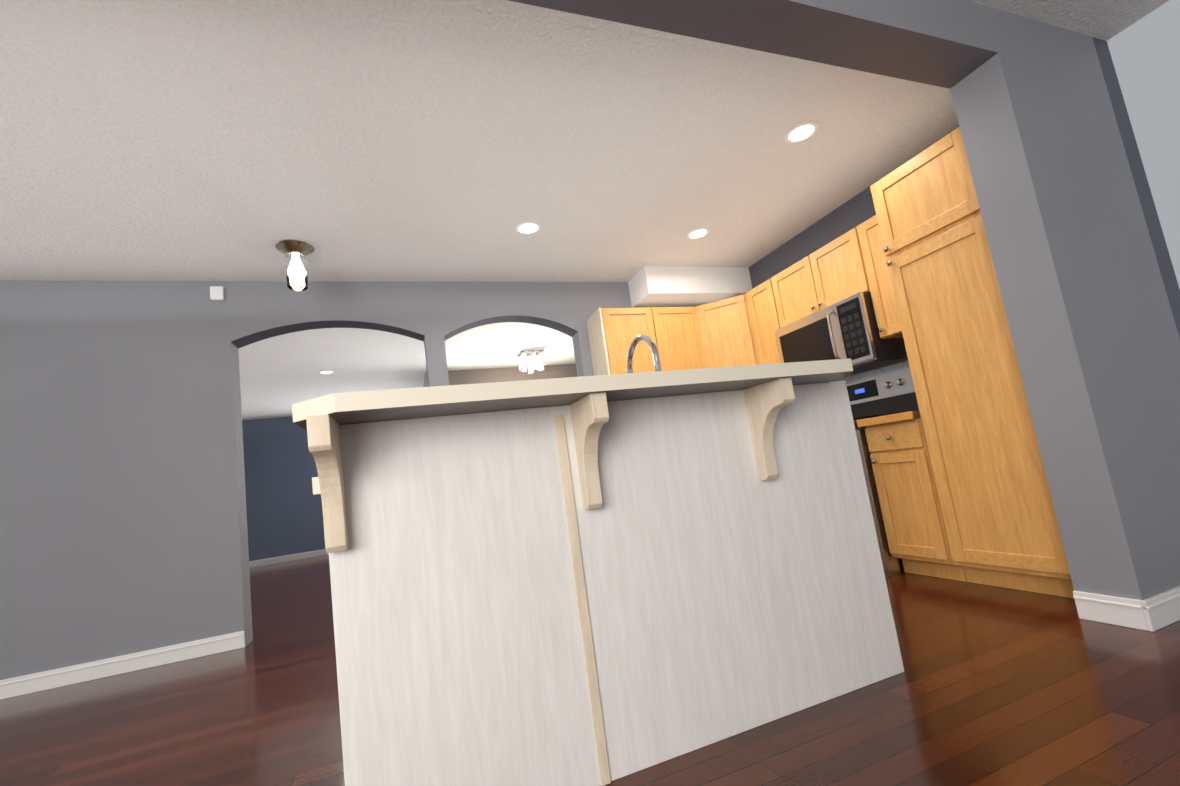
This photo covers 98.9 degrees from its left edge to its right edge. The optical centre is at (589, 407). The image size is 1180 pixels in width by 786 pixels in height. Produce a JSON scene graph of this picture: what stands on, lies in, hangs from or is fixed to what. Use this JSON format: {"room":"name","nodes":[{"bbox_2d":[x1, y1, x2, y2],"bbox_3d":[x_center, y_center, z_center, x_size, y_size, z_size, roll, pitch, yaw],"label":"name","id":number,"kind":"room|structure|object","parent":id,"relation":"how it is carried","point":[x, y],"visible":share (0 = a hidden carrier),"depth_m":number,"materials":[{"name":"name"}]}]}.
{"room":"kitchen","nodes":[
{"label":"kitchen","id":0,"kind":"room"},
{"bbox_2d":[242,417,324,560],"bbox_3d":[-5.701,1.464,8.847,4.935,2.520,0.140,-5,-8,-20],"label":"wall","id":1,"kind":"structure","parent":0,"point":[284,510],"depth_m":8.87,"materials":[{"name":"blue paint"}]},
{"bbox_2d":[0,281,651,679],"bbox_3d":[-2.179,0.548,3.618,8.000,2.970,0.180,-5,-8,-20],"label":"wall","id":2,"kind":"structure","parent":0,"point":[122,507],"depth_m":3.29,"materials":[{"name":"grey paint"}]},
{"bbox_2d":[210,286,224,300],"bbox_3d":[-2.638,-0.804,3.574,0.080,0.100,0.034,-5,-8,-20],"label":"door chime","id":3,"kind":"object","parent":2,"relation":"attached to","point":[216,293],"visible":0.96,"depth_m":3.56,"materials":[{"name":"white plastic"}]},
{"bbox_2d":[0,549,1179,699],"bbox_3d":[-2.525,1.984,4.884,8.000,0.555,9.169,-5,-8,-20],"label":"baseboard","id":4,"kind":"structure","parent":2,"relation":"attached to","point":[1157,612],"depth_m":2.96,"materials":[{"name":"white wood"}]},
{"bbox_2d":[586,307,705,375],"bbox_3d":[0.545,-0.477,4.477,1.001,0.760,0.368,-5,-8,-20],"label":"upper cabinet","id":5,"kind":"object","parent":2,"relation":"attached to","point":[673,330],"depth_m":4.35,"materials":[{"name":"brown wood"}]},
{"bbox_2d":[694,296,753,367],"bbox_3d":[1.271,-0.559,4.617,0.669,0.760,0.620,-5,-8,-20],"label":"upper cabinet","id":6,"kind":"object","parent":2,"relation":"attached to","point":[739,330],"depth_m":4.44,"materials":[{"name":"brown wood"}]},
{"bbox_2d":[423,372,427,386],"bbox_3d":[-2.351,0.861,7.723,0.140,2.520,1.520,-5,-8,-20],"label":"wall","id":7,"kind":"structure","parent":0,"point":[425,381],"depth_m":7.15,"materials":[{"name":"grey paint"}]},
{"bbox_2d":[448,363,576,384],"bbox_3d":[-0.775,0.851,7.548,2.680,2.970,0.140,-5,-8,-20],"label":"wall","id":8,"kind":"structure","parent":0,"point":[473,376],"depth_m":7.54,"materials":[{"name":"paint"}]},
{"bbox_2d":[0,0,1168,420],"bbox_3d":[-2.301,-0.981,3.746,8.120,0.100,14.000,-5,-8,-20],"label":"ceiling","id":9,"kind":"structure","parent":0,"point":[346,140],"depth_m":2.56,"materials":[{"name":"white paint"}]},
{"bbox_2d":[275,240,313,290],"bbox_3d":[-1.902,-0.905,3.272,0.220,0.274,0.220,-5,-8,-20],"label":"ceiling light","id":10,"kind":"object","parent":9,"relation":"attached to","point":[295,252],"visible":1,"depth_m":3.23,"materials":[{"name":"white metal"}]},
{"bbox_2d":[319,370,333,373],"bbox_3d":[-3.355,-0.443,6.428,0.175,0.006,0.175,-4,-8,-26],"label":"recessed light","id":11,"kind":"object","parent":9,"relation":"in","point":[321,372],"depth_m":6.43,"materials":[{"name":"white"}]},
{"bbox_2d":[515,221,540,234],"bbox_3d":[-0.422,-1.222,3.451,0.175,0.006,0.175,-4,-8,-26],"label":"recessed light","id":12,"kind":"object","parent":9,"relation":"in","point":[529,227],"depth_m":3.44,"materials":[{"name":"white"}]},
{"bbox_2d":[516,347,545,372],"bbox_3d":[-0.783,-0.621,6.759,0.320,0.270,0.320,-5,-8,-20],"label":"chandelier","id":13,"kind":"object","parent":9,"relation":"hanging from","point":[531,361],"visible":1,"depth_m":6.67,"materials":[{"name":"white glass"}]},
{"bbox_2d":[628,266,751,307],"bbox_3d":[0.946,-1.124,4.743,1.100,0.250,0.360,-5,-8,-20],"label":"box","id":14,"kind":"object","parent":9,"relation":"attached to","point":[664,286],"visible":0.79,"depth_m":4.59,"materials":[{"name":"white"}]},
{"bbox_2d":[687,228,709,238],"bbox_3d":[0.835,-1.339,3.901,0.175,0.006,0.175,-4,-8,-29],"label":"recessed light","id":15,"kind":"object","parent":9,"relation":"in","point":[698,233],"depth_m":3.90,"materials":[{"name":"white"}]},
{"bbox_2d":[785,121,818,142],"bbox_3d":[1.175,-1.524,2.807,0.175,0.006,0.175,-12,-8,30],"label":"recessed light","id":16,"kind":"object","parent":9,"relation":"in","point":[804,131],"depth_m":2.80,"materials":[{"name":"white"}]},
{"bbox_2d":[0,555,1179,785],"bbox_3d":[-1.923,1.766,3.399,8.120,0.450,14.000,-5,-8,-20],"label":"floor","id":17,"kind":"structure","parent":0,"point":[998,687],"depth_m":1.74,"materials":[{"name":"brown wood"}]},
{"bbox_2d":[632,398,787,693],"bbox_3d":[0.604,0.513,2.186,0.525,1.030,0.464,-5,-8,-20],"label":"panel","id":18,"kind":"object","parent":17,"relation":"on","point":[702,519],"depth_m":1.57,"materials":[{"name":"white wood"}]},
{"bbox_2d":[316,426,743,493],"bbox_3d":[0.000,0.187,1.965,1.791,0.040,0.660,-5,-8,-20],"label":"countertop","id":19,"kind":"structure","parent":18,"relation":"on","point":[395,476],"depth_m":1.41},
{"bbox_2d":[627,335,661,372],"bbox_3d":[0.215,-0.078,1.942,0.054,0.408,0.290,-5,-8,-20],"label":"sink faucet","id":20,"kind":"object","parent":19,"relation":"on","point":[648,340],"visible":0.38,"depth_m":1.91,"materials":[{"name":"silver metal"}]},
{"bbox_2d":[736,374,903,713],"bbox_3d":[0.834,0.412,1.643,0.460,1.030,0.182,-5,-8,-20],"label":"panel","id":21,"kind":"object","parent":17,"relation":"on","point":[834,615],"depth_m":1.71,"materials":[{"name":"white wood"}]},
{"bbox_2d":[292,358,852,433],"bbox_3d":[0.086,-0.045,1.525,1.700,0.042,0.350,-5,-8,-20],"label":"countertop","id":22,"kind":"structure","parent":21,"relation":"on","point":[390,409],"depth_m":1.32,"materials":[{"name":"beige stone"}]},
{"bbox_2d":[846,367,918,575],"bbox_3d":[1.747,0.424,3.456,0.727,1.210,0.810,-5,-8,-20],"label":"range","id":23,"kind":"object","parent":17,"relation":"on","point":[890,393],"visible":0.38,"depth_m":3.30,"materials":[{"name":"silver metal"}]},
{"bbox_2d":[860,414,966,581],"bbox_3d":[2.035,0.489,2.910,0.615,0.870,0.350,-5,-8,-20],"label":"base cabinet","id":24,"kind":"object","parent":17,"relation":"on","point":[916,534],"depth_m":2.78,"materials":[{"name":"brown wood"}]},
{"bbox_2d":[856,410,919,425],"bbox_3d":[1.961,0.043,2.963,0.641,0.040,0.353,-5,-8,-20],"label":"countertop","id":25,"kind":"structure","parent":24,"relation":"on","point":[904,417],"depth_m":2.82,"materials":[{"name":"brown wood"}]},
{"bbox_2d":[870,127,1073,597],"bbox_3d":[2.087,-0.241,2.549,0.647,2.200,0.584,-5,-8,-20],"label":"pantry cabinet","id":26,"kind":"object","parent":17,"relation":"on","point":[998,511],"visible":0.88,"depth_m":2.45,"materials":[{"name":"brown wood"}]},
{"bbox_2d":[508,0,997,88],"bbox_3d":[-1.739,-1.252,0.926,7.240,0.220,0.200,-5,-8,-20],"label":"header beam","id":27,"kind":"structure","parent":0,"point":[949,44],"depth_m":1.88,"materials":[{"name":"grey paint"}]},
{"bbox_2d":[749,37,1179,337],"bbox_3d":[2.070,-0.256,3.697,0.120,2.520,3.130,-5,-8,-20],"label":"wall","id":28,"kind":"structure","parent":0,"point":[851,213],"depth_m":2.40,"materials":[{"name":"paint"}]},
{"bbox_2d":[738,275,785,364],"bbox_3d":[1.575,-0.652,4.215,0.368,0.760,0.465,-5,-8,-20],"label":"upper cabinet","id":29,"kind":"object","parent":28,"relation":"attached to","point":[761,305],"depth_m":4.19,"materials":[{"name":"brown wood"}]},
{"bbox_2d":[777,227,869,324],"bbox_3d":[1.768,-0.907,3.701,0.325,0.438,0.830,-5,-8,-20],"label":"upper cabinet","id":30,"kind":"object","parent":28,"relation":"attached to","point":[833,273],"depth_m":3.57,"materials":[{"name":"brown wood"}]},
{"bbox_2d":[774,292,907,374],"bbox_3d":[1.768,-0.457,3.619,0.457,0.453,0.810,-5,-8,-20],"label":"microwave","id":31,"kind":"object","parent":30,"relation":"attached to","point":[846,328],"visible":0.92,"depth_m":3.36,"materials":[{"name":"silver plastic"}]},
{"bbox_2d":[831,360,909,382],"bbox_3d":[0.584,0.036,3.543,2.810,0.490,2.350,-5,-8,-20],"label":"tile backsplash","id":32,"kind":"structure","parent":28,"relation":"attached to","point":[883,370],"depth_m":3.60,"materials":[{"name":"grey tile"}]},
{"bbox_2d":[857,215,902,338],"bbox_3d":[1.976,-0.840,3.160,0.325,0.760,0.420,-5,-8,-20],"label":"upper cabinet","id":33,"kind":"object","parent":28,"relation":"attached to","point":[874,260],"depth_m":3.16,"materials":[{"name":"brown wood"}]},
{"bbox_2d":[950,6,1179,599],"bbox_3d":[2.149,-0.458,2.183,0.760,2.520,0.200,-5,-8,-20],"label":"column","id":34,"kind":"structure","parent":28,"relation":"attached to","point":[1092,327],"depth_m":2.06,"materials":[{"name":"grey paint"}]}
]}

